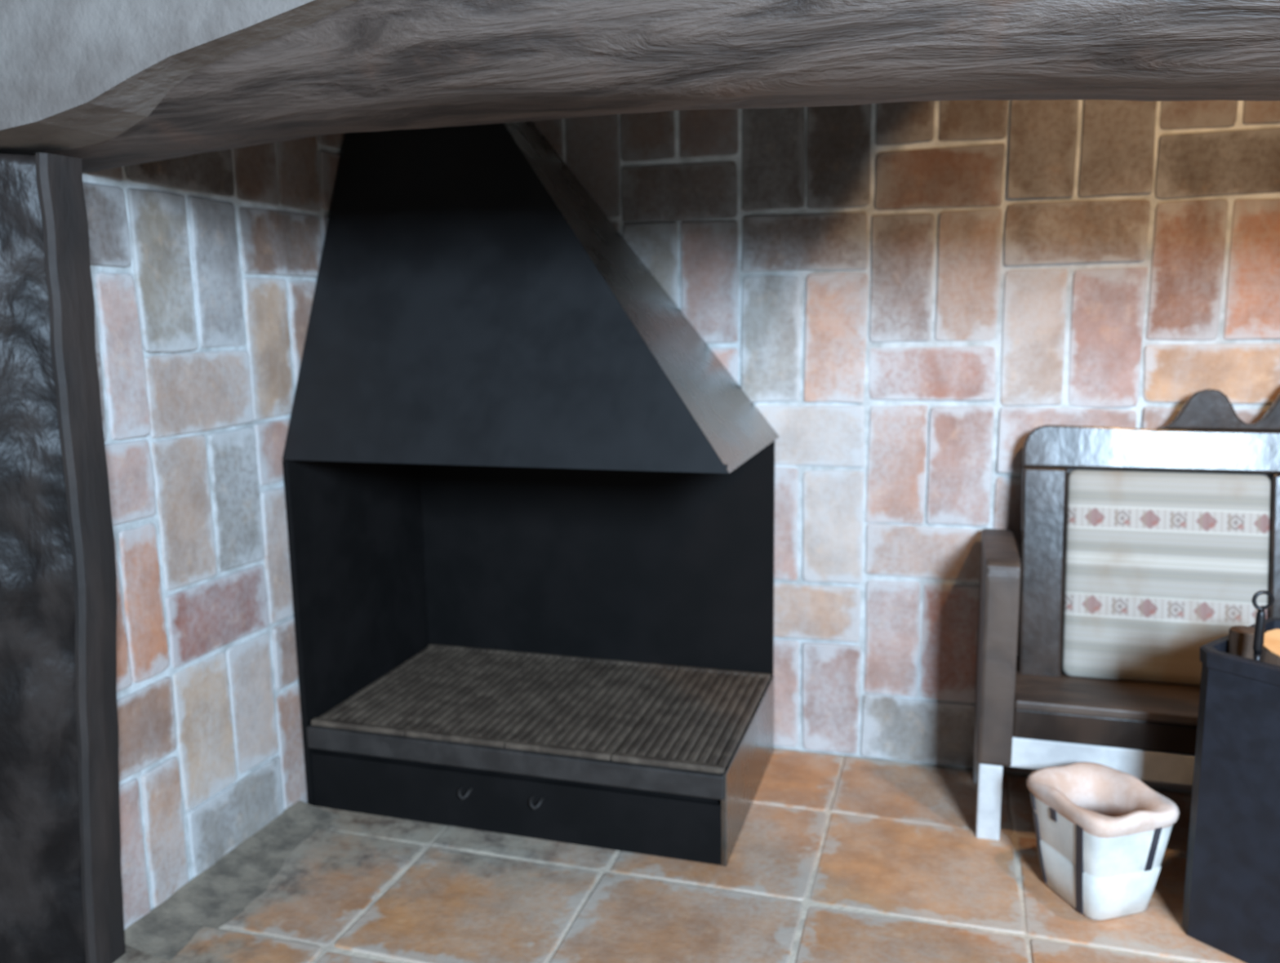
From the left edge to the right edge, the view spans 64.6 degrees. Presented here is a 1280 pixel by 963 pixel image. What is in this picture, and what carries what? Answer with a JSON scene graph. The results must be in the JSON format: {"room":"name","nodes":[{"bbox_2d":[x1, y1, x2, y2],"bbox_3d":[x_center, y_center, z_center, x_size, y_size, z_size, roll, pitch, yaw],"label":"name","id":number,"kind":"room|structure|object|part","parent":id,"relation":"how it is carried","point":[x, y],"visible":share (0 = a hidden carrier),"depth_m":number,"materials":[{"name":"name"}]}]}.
{"room":"living room","nodes":[
{"label":"living room","id":0,"kind":"room"},
{"bbox_2d":[0,0,359,155],"bbox_3d":[0.246,-1.097,1.376,5.000,1.090,0.285,2,10,17],"label":"wall","id":1,"kind":"structure","parent":0,"point":[74,73],"depth_m":1.65,"materials":[{"name":"paint"}]},
{"bbox_2d":[30,0,1279,173],"bbox_3d":[0.482,-0.714,1.423,4.350,0.440,0.323,2,10,17],"label":"lintel beam","id":2,"kind":"structure","parent":1,"relation":"attached to","point":[365,65],"depth_m":1.50,"materials":[{"name":"wood"}]},
{"bbox_2d":[82,133,345,930],"bbox_3d":[-1.074,-0.450,2.686,0.257,2.750,1.404,2,10,17],"label":"wall","id":3,"kind":"structure","parent":0,"point":[205,266],"depth_m":2.42,"materials":[{"name":"tile"}]},
{"bbox_2d":[113,747,1245,962],"bbox_3d":[0.106,1.329,0.497,6.800,0.153,5.800,2,10,17],"label":"floor","id":4,"kind":"structure","parent":0,"point":[834,859],"depth_m":2.40,"materials":[{"name":"tile"}]},
{"bbox_2d":[0,152,125,962],"bbox_3d":[-1.240,0.219,2.005,0.378,1.654,0.180,2,10,17],"label":"post","id":5,"kind":"object","parent":4,"relation":"on","point":[61,889],"visible":1,"depth_m":1.98,"materials":[{"name":"brown wood"}]},
{"bbox_2d":[282,440,774,866],"bbox_3d":[-0.268,0.393,2.918,1.199,0.985,0.737,2,10,17],"label":"fireplace","id":6,"kind":"object","parent":4,"relation":"on","point":[388,562],"depth_m":3.05,"materials":[{"name":"metal"}]},
{"bbox_3d":[-0.832,0.374,3.095,0.016,0.982,0.698,2,10,17],"label":"panel","id":7,"kind":"part","parent":6,"relation":"part of","materials":[{"name":"metal"}]},
{"bbox_3d":[-0.771,0.672,2.777,0.289,0.016,0.022,2,10,17],"label":"rail","id":8,"kind":"part","parent":6,"relation":"part of","materials":[{"name":"metal"}]},
{"bbox_3d":[-0.674,0.653,3.094,0.289,0.084,0.682,2,10,17],"label":"grill grate","id":9,"kind":"part","parent":6,"relation":"part of","materials":[{"name":"grey metal"}]},
{"bbox_3d":[-0.491,0.681,2.692,0.288,0.016,0.022,2,10,17],"label":"rail","id":10,"kind":"part","parent":6,"relation":"part of","materials":[{"name":"metal"}]},
{"bbox_3d":[-0.464,0.824,2.679,0.035,0.025,0.034,2,10,17],"label":"drawer pull","id":11,"kind":"part","parent":6,"relation":"part of","materials":[{"name":"metal"}]},
{"bbox_3d":[-0.578,0.566,3.401,0.289,0.016,0.018,2,10,17],"label":"rail","id":12,"kind":"part","parent":6,"relation":"part of","materials":[{"name":"metal"}]},
{"bbox_3d":[-0.394,0.662,3.009,0.288,0.084,0.682,2,10,17],"label":"grill grate","id":13,"kind":"part","parent":6,"relation":"part of","materials":[{"name":"grey metal"}]},
{"bbox_3d":[-0.356,0.854,2.674,1.169,0.158,0.016,2,10,17],"label":"panel","id":14,"kind":"part","parent":6,"relation":"part of","materials":[{"name":"metal"}]},
{"bbox_3d":[-0.268,0.831,2.619,0.035,0.025,0.034,2,10,17],"label":"drawer pull","id":15,"kind":"part","parent":6,"relation":"part of","materials":[{"name":"metal"}]},
{"bbox_3d":[-0.298,0.576,3.316,0.288,0.016,0.018,2,10,17],"label":"rail","id":16,"kind":"part","parent":6,"relation":"part of","materials":[{"name":"metal"}]},
{"bbox_3d":[-0.211,0.691,2.607,0.289,0.016,0.022,2,10,17],"label":"rail","id":17,"kind":"part","parent":6,"relation":"part of","materials":[{"name":"metal"}]},
{"bbox_3d":[-0.115,0.672,2.924,0.289,0.084,0.682,2,10,17],"label":"grill grate","id":18,"kind":"part","parent":6,"relation":"part of","materials":[{"name":"grey metal"}]},
{"bbox_3d":[-0.165,0.336,3.258,1.195,0.985,0.018,2,10,17],"label":"panel","id":19,"kind":"part","parent":6,"relation":"part of","materials":[{"name":"metal"}]},
{"bbox_3d":[-0.018,0.585,3.231,0.289,0.016,0.018,2,10,17],"label":"rail","id":20,"kind":"part","parent":6,"relation":"part of","materials":[{"name":"metal"}]},
{"bbox_3d":[0.069,0.700,2.522,0.289,0.016,0.022,2,10,17],"label":"rail","id":21,"kind":"part","parent":6,"relation":"part of","materials":[{"name":"metal"}]},
{"bbox_3d":[0.166,0.681,2.839,0.289,0.084,0.682,2,10,17],"label":"grill grate","id":22,"kind":"part","parent":6,"relation":"part of","materials":[{"name":"grey metal"}]},
{"bbox_3d":[0.262,0.595,3.146,0.289,0.016,0.018,2,10,17],"label":"rail","id":23,"kind":"part","parent":6,"relation":"part of","materials":[{"name":"metal"}]},
{"bbox_2d":[1026,762,1179,919],"bbox_3d":[1.054,0.829,2.334,0.234,0.270,0.268,-4,10,-16],"label":"basket","id":24,"kind":"object","parent":4,"relation":"on","point":[1103,834],"visible":1,"depth_m":2.26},
{"bbox_2d":[973,388,1279,840],"bbox_3d":[1.631,0.340,2.483,1.508,1.171,0.388,2,10,17],"label":"bench","id":25,"kind":"object","parent":4,"relation":"on","point":[1141,549],"visible":0.98,"depth_m":2.60,"materials":[{"name":"brown wood"}]},
{"bbox_3d":[0.996,0.767,2.923,0.058,0.206,0.055,2,10,17],"label":"leg","id":26,"kind":"part","parent":25,"relation":"part of","materials":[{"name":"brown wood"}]},
{"bbox_3d":[0.902,0.819,2.619,0.058,0.206,0.055,2,10,17],"label":"leg","id":27,"kind":"part","parent":25,"relation":"part of","materials":[{"name":"brown wood"}]},
{"bbox_3d":[0.952,0.427,2.710,0.083,0.537,0.385,2,10,17],"label":"panel","id":28,"kind":"part","parent":25,"relation":"part of","materials":[{"name":"brown wood"}]},
{"bbox_3d":[1.585,0.626,2.363,1.344,0.078,0.033,2,10,17],"label":"rail","id":29,"kind":"part","parent":25,"relation":"part of","materials":[{"name":"brown wood"}]},
{"bbox_3d":[1.630,0.551,2.504,1.342,0.024,0.358,2,10,17],"label":"seat","id":30,"kind":"part","parent":25,"relation":"part of","materials":[{"name":"brown wood"}]},
{"bbox_3d":[1.668,-0.075,2.557,1.316,0.118,0.063,2,10,17],"label":"crest rail","id":31,"kind":"part","parent":25,"relation":"part of","materials":[{"name":"brown wood"}]},
{"bbox_3d":[1.360,0.249,2.631,0.474,0.548,0.040,2,-1,17],"label":"upholstered panel","id":32,"kind":"part","parent":25,"relation":"part of","materials":[{"name":"fabric"}]},
{"bbox_2d":[1182,617,1279,962],"bbox_3d":[1.419,0.668,2.124,0.372,0.645,0.372,-8,12,-35],"label":"bin","id":33,"kind":"object","parent":4,"relation":"on","point":[1231,906],"visible":0.82,"depth_m":2.08,"materials":[{"name":"black metal"}]},
{"bbox_2d":[1227,625,1254,659],"bbox_3d":[1.291,0.624,2.193,0.086,0.637,0.059,-6,10,-27],"label":"log","id":34,"kind":"object","parent":33,"relation":"in","point":[1241,638],"visible":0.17,"depth_m":2.12,"materials":[{"name":"brown wood"}]},
{"bbox_2d":[1251,590,1275,661],"bbox_3d":[1.254,0.589,2.089,0.041,0.753,0.026,2,10,17],"label":"fire poker","id":35,"kind":"object","parent":33,"relation":"in","point":[1260,626],"visible":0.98,"depth_m":2.04,"materials":[{"name":"metal"}]},
{"bbox_3d":[1.248,0.238,2.029,0.041,0.042,0.018,-2,9,-9],"label":"ring handle","id":36,"kind":"part","parent":35,"relation":"part of","materials":[{"name":"metal"}]},
{"bbox_2d":[1260,629,1279,666],"bbox_3d":[1.377,0.634,2.166,0.181,0.636,0.260,1,9,9],"label":"log","id":37,"kind":"object","parent":33,"relation":"in","point":[1271,651],"visible":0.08,"depth_m":2.08,"materials":[{"name":"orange wood"}]},
{"bbox_2d":[533,99,1279,793],"bbox_3d":[1.067,-0.512,2.853,4.150,2.750,0.207,2,10,17],"label":"wall","id":38,"kind":"structure","parent":0,"point":[904,293],"depth_m":2.87,"materials":[{"name":"tile"}]},
{"bbox_2d":[282,121,778,473],"bbox_3d":[-0.281,-0.961,2.709,1.207,1.755,0.718,2,10,17],"label":"hood","id":39,"kind":"object","parent":38,"relation":"attached to","point":[474,304],"visible":0.82,"depth_m":2.66,"materials":[{"name":"black metal"}]}
]}

